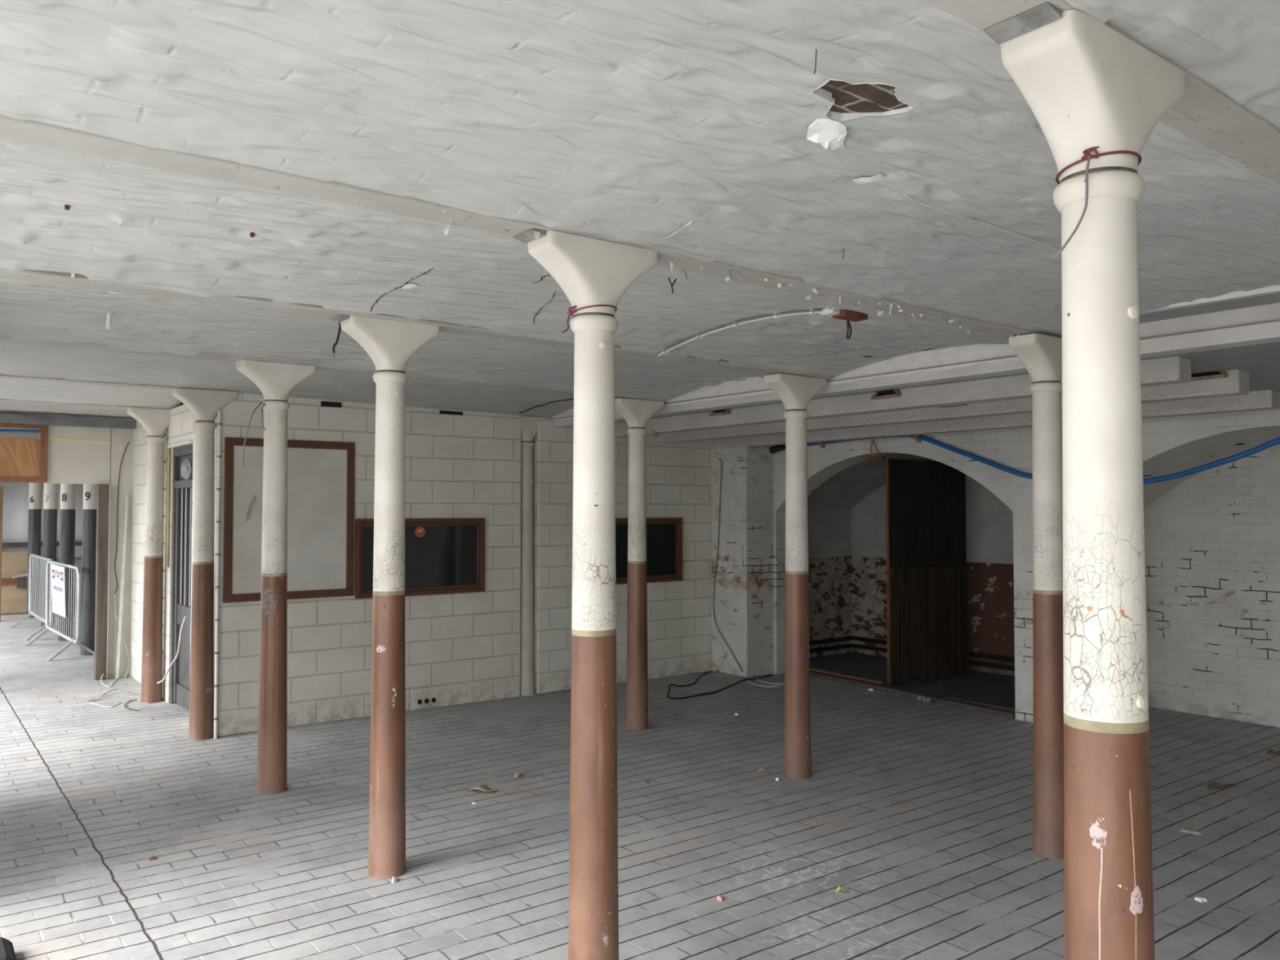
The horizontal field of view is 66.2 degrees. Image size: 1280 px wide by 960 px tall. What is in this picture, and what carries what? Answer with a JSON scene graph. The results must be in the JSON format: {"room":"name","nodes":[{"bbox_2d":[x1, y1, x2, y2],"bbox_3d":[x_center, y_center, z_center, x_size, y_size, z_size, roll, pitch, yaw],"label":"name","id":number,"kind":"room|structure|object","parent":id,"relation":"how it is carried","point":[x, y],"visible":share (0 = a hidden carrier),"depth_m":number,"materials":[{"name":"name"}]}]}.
{"room":"abandoned industrial building","nodes":[
{"label":"abandoned industrial building","id":0,"kind":"room"},
{"bbox_2d":[40,557,82,609],"bbox_3d":[-8.563,0.643,13.449,5.350,3.000,8.600,1,-2,-37],"label":"wall","id":1,"kind":"structure","parent":0,"point":[77,562],"depth_m":17.37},
{"bbox_2d":[0,401,137,421],"bbox_3d":[-6.193,-0.705,8.795,3.350,0.107,1.640,1,-2,-37],"label":"ceiling","id":2,"kind":"structure","parent":0,"point":[6,408],"depth_m":9.77,"materials":[{"name":"paint"}]},
{"bbox_2d":[13,425,133,678],"bbox_3d":[-6.551,0.726,9.432,3.000,2.600,0.085,1,-2,-37],"label":"wall partition","id":3,"kind":"structure","parent":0,"point":[75,455],"depth_m":10.20,"materials":[{"name":"beige paint"}]},
{"bbox_2d":[0,422,48,482],"bbox_3d":[-6.611,-0.278,9.391,1.620,0.585,0.135,1,-2,-37],"label":"wooden board","id":4,"kind":"object","parent":3,"relation":"attached to","point":[23,455],"visible":0.99,"depth_m":9.74,"materials":[{"name":"brown wood"}]},
{"bbox_2d":[0,429,39,432],"bbox_3d":[-6.636,-0.481,9.381,1.561,0.068,0.028,1,-2,-37],"label":"pipe","id":5,"kind":"object","parent":4,"relation":"attached to","point":[1,430],"visible":1,"depth_m":9.74,"materials":[{"name":"plastic"}]},
{"bbox_2d":[113,593,115,675],"bbox_3d":[-5.437,1.597,10.169,0.029,0.841,0.011,1,-2,-23],"label":"cable","id":6,"kind":"object","parent":3,"relation":"attached to","point":[113,593],"visible":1,"depth_m":10.17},
{"bbox_2d":[114,441,129,593],"bbox_3d":[-5.404,0.391,10.245,0.132,1.593,0.014,1,-2,-37],"label":"cable","id":7,"kind":"object","parent":3,"relation":"attached to","point":[128,442],"visible":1,"depth_m":10.22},
{"bbox_2d":[114,606,129,676],"bbox_3d":[-5.374,1.658,10.191,0.154,0.783,0.039,1,-2,-26],"label":"cable","id":8,"kind":"object","parent":3,"relation":"attached to","point":[114,606],"visible":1,"depth_m":10.20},
{"bbox_2d":[0,377,181,408],"bbox_3d":[-5.116,-0.744,7.378,3.350,0.110,1.640,1,-2,-37],"label":"ceiling","id":9,"kind":"structure","parent":0,"point":[10,388],"depth_m":8.29,"materials":[{"name":"paint"}]},
{"bbox_2d":[129,404,216,702],"bbox_3d":[-4.282,0.683,9.026,0.120,2.660,3.340,1,-2,-37],"label":"wall","id":10,"kind":"structure","parent":0,"point":[180,428],"depth_m":9.81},
{"bbox_2d":[166,448,171,567],"bbox_3d":[-4.273,0.235,8.923,0.025,1.110,0.055,1,-2,-37],"label":"strip","id":11,"kind":"object","parent":10,"relation":"attached to","point":[169,449],"visible":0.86,"depth_m":8.90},
{"bbox_2d":[167,440,193,448],"bbox_3d":[-4.021,-0.312,8.599,0.035,0.025,0.860,1,-2,-37],"label":"strip","id":12,"kind":"object","parent":10,"relation":"attached to","point":[189,442],"visible":1,"depth_m":8.54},
{"bbox_2d":[169,444,192,711],"bbox_3d":[-3.963,0.851,8.597,0.085,2.300,0.800,1,-2,-37],"label":"door","id":13,"kind":"structure","parent":10,"relation":"in","point":[182,495],"depth_m":8.77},
{"bbox_2d":[156,615,186,684],"bbox_3d":[-4.109,1.493,8.579,0.052,0.670,0.758,1,-2,-42],"label":"loose cable","id":14,"kind":"object","parent":13,"relation":"hanging from","point":[185,616],"visible":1,"depth_m":8.34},
{"bbox_2d":[180,457,191,479],"bbox_3d":[-3.959,-0.093,8.557,0.070,0.191,0.208,1,-2,-37],"label":"plastic bag","id":15,"kind":"object","parent":13,"relation":"on","point":[185,468],"visible":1,"depth_m":8.51,"materials":[{"name":"white"}]},
{"bbox_2d":[0,342,573,416],"bbox_3d":[-2.848,-0.741,6.872,6.350,0.144,1.630,1,-2,-37],"label":"ceiling","id":16,"kind":"structure","parent":0,"point":[15,359],"depth_m":7.31,"materials":[{"name":"paint"}]},
{"bbox_2d":[0,278,768,400],"bbox_3d":[-1.777,-0.787,5.463,6.350,0.136,1.630,1,-2,-37],"label":"ceiling","id":17,"kind":"structure","parent":0,"point":[30,311],"depth_m":5.64,"materials":[{"name":"paint"}]},
{"bbox_2d":[105,312,111,328],"bbox_3d":[-2.705,-0.813,5.003,0.029,0.088,0.024,1,-2,-37],"label":"peg","id":18,"kind":"object","parent":17,"relation":"attached to","point":[108,317],"visible":1,"depth_m":5.00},
{"bbox_2d":[332,322,341,353],"bbox_3d":[-1.543,-0.740,5.005,0.044,0.194,0.012,1,-2,-37],"label":"cable","id":19,"kind":"object","parent":17,"relation":"attached to","point":[340,326],"visible":0.83,"depth_m":5.00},
{"bbox_2d":[213,392,711,737],"bbox_3d":[-1.323,0.688,9.214,5.060,2.660,0.300,1,-2,-37],"label":"wall","id":20,"kind":"structure","parent":0,"point":[468,465],"depth_m":8.87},
{"bbox_2d":[222,437,355,603],"bbox_3d":[-2.800,0.316,7.896,1.030,1.277,0.028,1,-2,-37],"label":"noticeboard","id":21,"kind":"object","parent":20,"relation":"attached to","point":[321,474],"visible":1,"depth_m":7.94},
{"bbox_2d":[320,400,341,407],"bbox_3d":[-2.553,-0.626,8.126,0.170,0.040,0.011,1,-2,-37],"label":"wall slot","id":22,"kind":"object","parent":20,"relation":"attached to","point":[334,404],"visible":1,"depth_m":8.12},
{"bbox_2d":[355,518,484,598],"bbox_3d":[-1.895,0.668,8.563,1.198,0.663,0.045,1,-2,-37],"label":"window","id":23,"kind":"structure","parent":20,"relation":"in","point":[449,557],"depth_m":8.64,"materials":[{"name":"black glass"}]},
{"bbox_2d":[414,526,425,537],"bbox_3d":[-1.917,0.454,8.563,0.092,0.092,0.004,1,-2,-37],"label":"round sticker","id":24,"kind":"object","parent":23,"relation":"attached to","point":[420,531],"visible":1,"depth_m":8.56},
{"bbox_2d":[412,685,439,708],"bbox_3d":[-1.862,1.895,8.574,0.260,0.170,0.011,1,-2,-37],"label":"brick","id":25,"kind":"object","parent":20,"relation":"attached to","point":[423,697],"visible":1,"depth_m":8.57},
{"bbox_2d":[439,410,462,415],"bbox_3d":[-1.687,-0.600,8.783,0.225,0.030,0.011,1,-2,-37],"label":"wall slot","id":26,"kind":"object","parent":20,"relation":"attached to","point":[447,412],"visible":1,"depth_m":8.78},
{"bbox_2d":[615,517,682,584],"bbox_3d":[0.073,0.718,10.058,0.905,0.656,0.045,1,-2,-37],"label":"window","id":27,"kind":"structure","parent":20,"relation":"in","point":[664,535],"depth_m":10.15,"materials":[{"name":"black glass"}]},
{"bbox_2d":[551,343,1020,421],"bbox_3d":[0.763,-0.693,7.322,0.026,0.139,5.300,1,-2,-37],"label":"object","id":28,"kind":"structure","parent":20,"relation":"attached to","point":[974,353],"depth_m":6.21,"materials":[{"name":"white paint"}]},
{"bbox_2d":[0,138,1008,377],"bbox_3d":[-0.715,-0.828,4.066,6.350,0.148,1.600,1,-2,-37],"label":"ceiling","id":29,"kind":"structure","parent":0,"point":[125,223],"depth_m":3.98,"materials":[{"name":"paint"}]},
{"bbox_2d":[655,308,822,355],"bbox_3d":[0.487,-0.777,5.167,0.039,0.098,1.262,1,-2,-37],"label":"conduit","id":30,"kind":"object","parent":29,"relation":"attached to","point":[812,312],"visible":1,"depth_m":5.13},
{"bbox_2d":[820,307,867,339],"bbox_3d":[0.978,-0.742,4.704,0.220,0.145,0.110,1,-2,-37],"label":"junction box","id":31,"kind":"object","parent":29,"relation":"attached to","point":[848,315],"visible":0.98,"depth_m":4.67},
{"bbox_2d":[0,607,1279,959],"bbox_3d":[-6.822,1.978,3.552,25.500,0.256,26.400,1,-2,-37],"label":"floor","id":32,"kind":"structure","parent":0,"point":[923,811],"depth_m":5.33,"materials":[{"name":"grey tile"}]},
{"bbox_2d":[0,486,3,621],"bbox_3d":[-9.983,1.147,15.296,0.080,2.100,0.080,1,-2,-37],"label":"timber post","id":33,"kind":"object","parent":32,"relation":"on","point":[1,487],"visible":1,"depth_m":15.29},
{"bbox_2d":[0,937,17,959],"bbox_3d":[-2.487,1.819,3.711,0.220,0.080,0.240,1,-2,-37],"label":"guard stone","id":34,"kind":"object","parent":32,"relation":"on","point":[6,949],"visible":1,"depth_m":3.73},
{"bbox_2d":[0,551,27,613],"bbox_3d":[-11.034,1.686,15.763,2.350,1.010,0.160,1,-2,-37],"label":"hoarding","id":35,"kind":"object","parent":32,"relation":"on","point":[14,591],"visible":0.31,"depth_m":16.29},
{"bbox_2d":[26,482,41,617],"bbox_3d":[-9.807,0.855,15.915,0.185,2.720,0.185,1,-2,-37],"label":"post","id":36,"kind":"object","parent":32,"relation":"on","point":[34,488],"visible":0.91,"depth_m":15.85,"materials":[{"name":"black paint"}]},
{"bbox_2d":[9,553,57,640],"bbox_3d":[-8.477,1.622,13.895,0.539,1.092,2.192,1,-2,-38],"label":"crowd barrier","id":37,"kind":"object","parent":32,"relation":"on","point":[43,558],"visible":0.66,"depth_m":14.06,"materials":[{"name":"metal"}]},
{"bbox_2d":[11,573,28,578],"bbox_3d":[-9.090,1.406,14.409,0.206,0.073,0.044,1,-2,-37],"label":"clamp","id":38,"kind":"object","parent":37,"relation":"attached to","point":[24,574],"visible":1,"depth_m":14.40,"materials":[{"name":"metal"}]},
{"bbox_2d":[40,482,57,628],"bbox_3d":[-8.720,0.814,14.519,0.185,2.720,0.186,1,-2,-37],"label":"post","id":39,"kind":"object","parent":32,"relation":"on","point":[50,491],"visible":0.53,"depth_m":14.45,"materials":[{"name":"paint"}]},
{"bbox_2d":[25,560,94,661],"bbox_3d":[-7.114,1.569,12.093,0.539,1.092,2.073,1,-2,-40],"label":"crowd barrier","id":40,"kind":"object","parent":32,"relation":"on","point":[77,595],"visible":0.91,"depth_m":11.74,"materials":[{"name":"metal"}]},
{"bbox_2d":[51,564,66,617],"bbox_3d":[-7.150,1.353,12.078,0.029,0.600,0.840,1,-2,-40],"label":"sign","id":41,"kind":"object","parent":40,"relation":"attached to","point":[58,580],"visible":1,"depth_m":12.03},
{"bbox_2d":[57,483,75,640],"bbox_3d":[-7.653,0.773,13.132,0.185,2.720,0.185,1,-2,-37],"label":"post","id":42,"kind":"object","parent":32,"relation":"on","point":[68,491],"visible":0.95,"depth_m":13.06,"materials":[{"name":"metal"}]},
{"bbox_2d":[80,484,97,655],"bbox_3d":[-6.613,0.736,11.838,0.190,2.720,0.190,1,-2,-37],"label":"post","id":43,"kind":"object","parent":32,"relation":"on","point":[90,491],"visible":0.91,"depth_m":11.75,"materials":[{"name":"metal"}]},
{"bbox_2d":[93,484,109,680],"bbox_3d":[-5.533,1.045,10.100,0.100,2.000,0.100,1,-2,-37],"label":"timber post","id":44,"kind":"object","parent":32,"relation":"on","point":[103,490],"visible":0.98,"depth_m":10.06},
{"bbox_2d":[90,702,122,707],"bbox_3d":[-4.790,1.999,8.735,0.279,0.009,0.223,0,-2,-6],"label":"cable","id":45,"kind":"object","parent":32,"relation":"on","point":[91,702],"visible":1,"depth_m":8.71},
{"bbox_2d":[88,688,138,701],"bbox_3d":[-4.964,2.000,9.161,0.315,0.031,0.432,-1,-2,41],"label":"cable","id":46,"kind":"object","parent":32,"relation":"on","point":[113,689],"visible":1,"depth_m":9.25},
{"bbox_2d":[100,671,126,687],"bbox_3d":[-5.355,2.002,9.904,0.210,0.074,0.609,0,-2,-11],"label":"cable","id":47,"kind":"object","parent":32,"relation":"on","point":[110,671],"visible":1,"depth_m":9.98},
{"bbox_2d":[115,493,128,678],"bbox_3d":[-5.370,1.095,10.191,0.026,1.896,0.134,0,-2,12],"label":"strip","id":48,"kind":"object","parent":32,"relation":"on","point":[126,495],"visible":1,"depth_m":10.19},
{"bbox_2d":[124,699,139,711],"bbox_3d":[-4.502,1.996,8.695,0.112,0.009,0.550,1,-2,-29],"label":"cable","id":49,"kind":"object","parent":32,"relation":"on","point":[132,700],"visible":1,"depth_m":8.61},
{"bbox_2d":[126,407,169,703],"bbox_3d":[-4.440,0.683,8.969,0.461,2.657,0.187,1,-2,-37],"label":"column","id":50,"kind":"structure","parent":32,"relation":"on","point":[155,422],"depth_m":8.91,"materials":[{"name":"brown paint"}]},
{"bbox_2d":[0,398,180,409],"bbox_3d":[-5.634,-0.702,8.101,3.400,0.064,0.150,1,-2,-37],"label":"ceiling beam","id":51,"kind":"structure","parent":50,"relation":"on","point":[1,399],"depth_m":8.63,"materials":[{"name":"beige paint"}]},
{"bbox_2d":[162,432,165,653],"bbox_3d":[-4.400,0.768,9.021,0.053,2.430,0.053,1,-2,-37],"label":"conduit pipe","id":52,"kind":"object","parent":50,"relation":"attached to","point":[164,461],"visible":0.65,"depth_m":9.04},
{"bbox_2d":[171,387,238,740],"bbox_3d":[-3.354,0.642,7.546,0.461,2.657,0.187,1,-2,-37],"label":"column","id":53,"kind":"structure","parent":32,"relation":"on","point":[205,405],"depth_m":7.49,"materials":[{"name":"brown paint"}]},
{"bbox_2d":[0,373,551,417],"bbox_3d":[-3.403,-0.700,7.561,6.300,0.100,0.150,1,-2,-37],"label":"ceiling beam","id":54,"kind":"structure","parent":53,"relation":"on","point":[2,375],"depth_m":7.31,"materials":[{"name":"beige paint"}]},
{"bbox_2d":[213,410,222,738],"bbox_3d":[-3.232,0.719,7.517,0.031,2.500,0.031,1,-2,-37],"label":"conduit pipe","id":55,"kind":"object","parent":32,"relation":"on","point":[219,424],"visible":1,"depth_m":7.51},
{"bbox_2d":[235,360,315,794],"bbox_3d":[-2.288,0.601,6.146,0.461,2.657,0.187,1,-2,-37],"label":"column","id":56,"kind":"structure","parent":32,"relation":"on","point":[276,381],"depth_m":6.08,"materials":[{"name":"brown paint"}]},
{"bbox_2d":[242,402,265,467],"bbox_3d":[-2.367,-0.275,6.029,0.145,0.408,0.059,1,-2,-37],"label":"hanging wire","id":57,"kind":"object","parent":56,"relation":"hanging from","point":[264,404],"visible":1,"depth_m":5.99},
{"bbox_2d":[0,334,666,401],"bbox_3d":[-2.332,-0.741,6.152,6.300,0.100,0.150,1,-2,-37],"label":"ceiling beam","id":58,"kind":"structure","parent":56,"relation":"on","point":[6,339],"depth_m":6.22,"materials":[{"name":"beige paint"}]},
{"bbox_2d":[340,315,439,879],"bbox_3d":[-1.218,0.560,4.770,0.461,2.657,0.187,1,-2,-37],"label":"column","id":59,"kind":"structure","parent":32,"relation":"on","point":[390,344],"depth_m":4.71,"materials":[{"name":"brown paint"}]},
{"bbox_2d":[0,268,832,379],"bbox_3d":[-1.262,-0.782,4.743,6.300,0.100,0.150,1,-2,-37],"label":"ceiling beam","id":60,"kind":"structure","parent":59,"relation":"on","point":[27,276],"depth_m":4.53,"materials":[{"name":"beige paint"}]},
{"bbox_2d":[23,269,728,362],"bbox_3d":[-1.549,-0.786,4.419,5.250,0.042,0.015,1,-2,-37],"label":"cable","id":61,"kind":"object","parent":60,"relation":"attached to","point":[73,275],"visible":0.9,"depth_m":4.34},
{"bbox_2d":[391,875,397,883],"bbox_3d":[-1.151,1.873,4.616,0.020,0.022,0.050,0,-2,1],"label":"chip","id":62,"kind":"object","parent":32,"relation":"on","point":[394,879],"visible":1,"depth_m":4.60,"materials":[{"name":"white paint"}]},
{"bbox_2d":[467,784,497,791],"bbox_3d":[-0.976,1.911,6.075,0.190,0.026,0.091,0,-2,14],"label":"dry leaf","id":63,"kind":"object","parent":32,"relation":"on","point":[483,788],"visible":1,"depth_m":6.08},
{"bbox_2d":[520,416,538,696],"bbox_3d":[-1.089,0.712,9.310,0.462,2.618,0.190,1,-2,-37],"label":"drainpipe","id":64,"kind":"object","parent":32,"relation":"on","point":[529,424],"depth_m":9.24,"materials":[{"name":"metal"}]},
{"bbox_2d":[527,231,657,959],"bbox_3d":[-0.158,0.519,3.363,0.461,2.657,0.187,1,-2,-37],"label":"column","id":65,"kind":"structure","parent":32,"relation":"on","point":[589,271],"depth_m":3.30,"materials":[{"name":"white paint"}]},
{"bbox_2d":[0,2,1062,337],"bbox_3d":[-0.289,-0.811,3.395,3.265,0.121,5.627,-1,-2,25],"label":"ceiling beam","id":66,"kind":"structure","parent":65,"relation":"on","point":[27,131],"depth_m":2.86,"materials":[{"name":"beige paint"}]},
{"bbox_2d":[667,277,676,293],"bbox_3d":[0.119,-0.718,3.630,0.040,0.057,0.006,1,-2,-37],"label":"stub","id":67,"kind":"object","parent":66,"relation":"attached to","point":[674,281],"visible":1,"depth_m":3.63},
{"bbox_2d":[561,304,617,333],"bbox_3d":[-0.163,-0.548,3.396,0.168,0.095,0.157,-1,-2,20],"label":"wire","id":68,"kind":"object","parent":65,"relation":"attached to","point":[570,308],"visible":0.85,"depth_m":3.35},
{"bbox_2d":[614,398,664,730],"bbox_3d":[-0.023,0.670,7.882,0.461,2.618,0.187,1,-2,-37],"label":"column","id":69,"kind":"structure","parent":32,"relation":"on","point":[637,413],"depth_m":7.82,"materials":[{"name":"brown paint"}]},
{"bbox_2d":[666,671,772,698],"bbox_3d":[0.634,2.026,9.784,0.667,0.016,1.623,-1,-2,36],"label":"cable","id":70,"kind":"object","parent":32,"relation":"on","point":[698,677],"visible":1,"depth_m":9.64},
{"bbox_2d":[716,895,724,901],"bbox_3d":[0.359,1.868,4.400,0.031,0.019,0.035,-1,-2,26],"label":"chip","id":71,"kind":"object","parent":32,"relation":"on","point":[720,898],"visible":1,"depth_m":4.39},
{"bbox_2d":[711,445,773,677],"bbox_3d":[1.071,0.831,10.564,0.410,2.450,0.640,1,-2,-37],"label":"wall pier","id":72,"kind":"object","parent":32,"relation":"on","point":[744,589],"visible":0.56,"depth_m":10.34,"materials":[{"name":"brick"}]},
{"bbox_2d":[712,458,742,671],"bbox_3d":[0.924,0.877,10.384,0.014,2.227,0.462,1,-2,-37],"label":"cable","id":73,"kind":"object","parent":72,"relation":"attached to","point":[717,459],"visible":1,"depth_m":10.49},
{"bbox_2d":[747,680,780,687],"bbox_3d":[1.189,2.027,9.754,0.404,0.012,0.133,-2,-2,45],"label":"cable","id":74,"kind":"object","parent":32,"relation":"on","point":[748,681],"visible":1,"depth_m":9.64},
{"bbox_2d":[756,679,784,684],"bbox_3d":[1.287,2.031,9.870,0.084,0.012,0.361,2,-2,-43],"label":"cable","id":75,"kind":"object","parent":32,"relation":"on","point":[757,679],"visible":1,"depth_m":9.77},
{"bbox_2d":[764,373,826,779],"bbox_3d":[1.035,0.629,6.482,0.461,2.618,0.187,1,-2,-37],"label":"column","id":76,"kind":"structure","parent":32,"relation":"on","point":[796,393],"depth_m":6.42,"materials":[{"name":"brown paint"}]},
{"bbox_2d":[835,885,848,892],"bbox_3d":[0.919,1.864,4.475,0.061,0.025,0.029,0,-2,-9],"label":"dry leaf","id":77,"kind":"object","parent":32,"relation":"on","point":[839,887],"visible":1,"depth_m":4.47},
{"bbox_2d":[809,635,1014,671],"bbox_3d":[3.087,1.929,9.982,1.454,0.220,3.645,1,-2,-37],"label":"pipes","id":78,"kind":"object","parent":32,"relation":"on","point":[849,637],"visible":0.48,"depth_m":11.45,"materials":[{"name":"metal"}]},
{"bbox_2d":[809,670,1015,718],"bbox_3d":[2.412,2.002,9.364,0.100,0.040,2.730,1,-2,-32],"label":"threshold","id":79,"kind":"object","parent":32,"relation":"on","point":[1007,713],"visible":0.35,"depth_m":9.09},
{"bbox_2d":[809,667,883,684],"bbox_3d":[2.039,1.983,10.004,0.025,0.035,1.050,1,-2,-38],"label":"timber lath","id":80,"kind":"object","parent":79,"relation":"on","point":[811,668],"visible":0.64,"depth_m":9.92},
{"bbox_2d":[915,695,933,703],"bbox_3d":[2.569,1.979,8.867,0.056,0.054,0.155,1,-2,-36],"label":"can","id":81,"kind":"object","parent":32,"relation":"on","point":[919,698],"visible":1,"depth_m":8.85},
{"bbox_2d":[1008,333,1063,859],"bbox_3d":[2.095,0.587,5.032,0.461,2.618,0.187,1,-2,-37],"label":"column","id":82,"kind":"structure","parent":32,"relation":"on","point":[1041,354],"depth_m":4.97,"materials":[{"name":"brown paint"}]},
{"bbox_2d":[1000,9,1185,959],"bbox_3d":[0.920,0.478,1.942,0.462,2.657,0.190,1,-2,-37],"label":"column","id":83,"kind":"structure","parent":32,"relation":"on","point":[1086,84],"depth_m":1.89,"materials":[{"name":"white paint"}]},
{"bbox_2d":[1050,146,1142,257],"bbox_3d":[0.916,-0.541,1.964,0.157,0.211,0.173,-1,-2,30],"label":"wire","id":84,"kind":"object","parent":83,"relation":"attached to","point":[1087,151],"visible":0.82,"depth_m":1.91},
{"bbox_2d":[924,0,1279,184],"bbox_3d":[0.788,-0.867,1.881,6.100,0.098,0.150,1,-2,-37],"label":"ceiling beam","id":85,"kind":"structure","parent":83,"relation":"on","point":[1204,113],"depth_m":2.25,"materials":[{"name":"beige paint"}]},
{"bbox_2d":[1180,828,1201,835],"bbox_3d":[2.978,1.895,5.304,0.106,0.016,0.041,-2,-2,42],"label":"chip","id":86,"kind":"object","parent":32,"relation":"on","point":[1185,830],"visible":1,"depth_m":5.29,"materials":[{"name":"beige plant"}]},
{"bbox_2d":[1194,896,1207,902],"bbox_3d":[2.500,1.868,4.382,0.029,0.016,0.046,1,-2,-21],"label":"chip","id":87,"kind":"object","parent":32,"relation":"on","point":[1199,899],"visible":1,"depth_m":4.37,"materials":[{"name":"white paint"}]},
{"bbox_2d":[1207,782,1232,787],"bbox_3d":[3.628,1.911,6.148,0.160,0.025,0.077,0,-2,-3],"label":"dry leaf","id":88,"kind":"object","parent":32,"relation":"on","point":[1212,784],"visible":1,"depth_m":6.15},
{"bbox_2d":[1267,749,1279,754],"bbox_3d":[4.531,1.936,7.002,0.140,0.025,0.067,0,-2,-14],"label":"dry leaf","id":89,"kind":"object","parent":32,"relation":"on","point":[1270,751],"visible":1,"depth_m":6.99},
{"bbox_2d":[0,0,1279,337],"bbox_3d":[0.250,-0.869,2.590,6.100,0.143,1.640,1,-2,-37],"label":"ceiling","id":90,"kind":"structure","parent":0,"point":[678,126],"depth_m":2.49,"materials":[{"name":"paint"}]},
{"bbox_2d":[806,118,846,150],"bbox_3d":[0.494,-0.906,2.600,0.103,0.026,0.203,0,-2,8],"label":"flap","id":91,"kind":"object","parent":90,"relation":"attached to","point":[831,135],"visible":1,"depth_m":2.58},
{"bbox_2d":[551,290,1279,422],"bbox_3d":[4.362,-0.765,4.531,2.800,0.310,14.300,1,-2,-37],"label":"ceiling","id":92,"kind":"structure","parent":0,"point":[1262,361],"depth_m":5.49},
{"bbox_2d":[708,408,730,415],"bbox_3d":[0.690,-0.587,8.488,0.053,0.047,0.242,1,-2,-37],"label":"soffit opening","id":93,"kind":"structure","parent":92,"relation":"attached to","point":[726,411],"depth_m":8.47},
{"bbox_2d":[870,388,901,399],"bbox_3d":[1.766,-0.620,7.071,0.053,0.060,0.244,1,-2,-37],"label":"soffit opening","id":94,"kind":"structure","parent":92,"relation":"attached to","point":[894,393],"depth_m":7.07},
{"bbox_2d":[614,355,1191,437],"bbox_3d":[1.417,-0.563,7.708,0.160,0.141,5.470,1,-2,-37],"label":"concrete beam","id":95,"kind":"structure","parent":92,"relation":"attached to","point":[1177,369],"depth_m":6.99,"materials":[{"name":"concrete"}]},
{"bbox_2d":[553,302,1279,427],"bbox_3d":[2.541,-0.718,5.125,0.160,0.170,10.950,1,-2,-37],"label":"concrete beam","id":96,"kind":"structure","parent":92,"relation":"attached to","point":[1268,332],"depth_m":4.94,"materials":[{"name":"concrete"}]},
{"bbox_2d":[939,404,967,407],"bbox_3d":[2.362,-0.578,7.410,0.053,0.046,0.222,1,-2,-37],"label":"soffit opening","id":97,"kind":"structure","parent":92,"relation":"attached to","point":[962,404],"depth_m":7.39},
{"bbox_2d":[663,369,1249,442],"bbox_3d":[1.971,-0.532,8.103,0.160,0.152,5.510,1,-2,-37],"label":"concrete beam","id":98,"kind":"structure","parent":92,"relation":"attached to","point":[1237,382],"depth_m":7.46,"materials":[{"name":"concrete"}]},
{"bbox_2d":[710,390,1279,448],"bbox_3d":[2.465,-0.462,8.508,0.160,0.125,5.440,1,-2,-37],"label":"concrete beam","id":99,"kind":"structure","parent":92,"relation":"attached to","point":[1262,400],"depth_m":7.95,"materials":[{"name":"concrete"}]},
{"bbox_2d":[1191,370,1227,381],"bbox_3d":[3.427,-0.643,6.009,0.053,0.060,0.302,1,-2,-37],"label":"soffit opening","id":100,"kind":"structure","parent":92,"relation":"attached to","point":[1220,374],"depth_m":5.96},
{"bbox_2d":[773,408,1279,722],"bbox_3d":[5.477,0.643,5.338,0.300,2.520,14.300,1,-2,-37],"label":"wall","id":101,"kind":"structure","parent":0,"point":[1163,438],"depth_m":8.19,"materials":[{"name":"paint"}]},
{"bbox_2d":[768,435,1279,484],"bbox_3d":[3.101,-0.193,8.157,0.096,0.548,5.630,1,-2,-37],"label":"pipe","id":102,"kind":"object","parent":101,"relation":"attached to","point":[918,438],"depth_m":8.18,"materials":[{"name":"plastic"}]},
{"bbox_2d":[807,428,1279,727],"bbox_3d":[4.033,0.703,8.767,1.550,2.600,6.870,1,-2,-37],"label":"wall","id":103,"kind":"structure","parent":0,"point":[1212,535],"depth_m":8.49,"materials":[{"name":"brick"}]},
{"bbox_2d":[885,458,968,684],"bbox_3d":[2.891,0.907,9.930,1.078,2.220,0.100,1,-2,-28],"label":"plank door","id":104,"kind":"structure","parent":103,"relation":"in","point":[926,571],"depth_m":9.89,"materials":[{"name":"wood"}]},
{"bbox_2d":[1064,0,1279,128],"bbox_3d":[1.322,-0.912,1.179,6.100,0.142,1.625,1,-2,-37],"label":"ceiling","id":105,"kind":"structure","parent":0,"point":[1233,46],"depth_m":1.94,"materials":[{"name":"paint"}]},
{"bbox_3d":[-4.762,0.353,5.228,0.350,3.100,26.500,1,-2,-37],"label":"wall","id":106,"kind":"structure","parent":0,"visible":0},
{"bbox_2d":[2,541,82,546],"bbox_3d":[-10.828,1.081,16.295,4.300,0.070,0.050,1,-2,-37],"label":"rail","id":107,"kind":"object","parent":106,"relation":"attached to","point":[77,543],"visible":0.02,"depth_m":16.57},
{"bbox_2d":[0,482,83,557],"bbox_3d":[-10.633,0.683,16.546,3.700,1.300,0.078,1,-2,-37],"label":"sheeting","id":108,"kind":"object","parent":107,"relation":"hanging from","point":[15,495],"visible":0.16,"depth_m":16.66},
{"bbox_2d":[0,413,136,429],"bbox_3d":[-6.474,-0.602,9.370,3.000,0.080,0.120,1,-2,-37],"label":"steel beam","id":109,"kind":"structure","parent":106,"relation":"attached to","point":[5,419],"depth_m":9.86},
{"bbox_3d":[2.390,-0.951,-0.226,6.100,0.134,1.625,1,-2,-37],"label":"ceiling","id":110,"kind":"structure","parent":0,"visible":0},
{"bbox_2d":[1142,284,1279,312],"bbox_3d":[4.811,-0.891,1.584,0.027,0.085,8.660,1,-2,-37],"label":"trim","id":111,"kind":"structure","parent":110,"relation":"attached to","point":[1271,288],"depth_m":4.41,"materials":[{"name":"white paint"}]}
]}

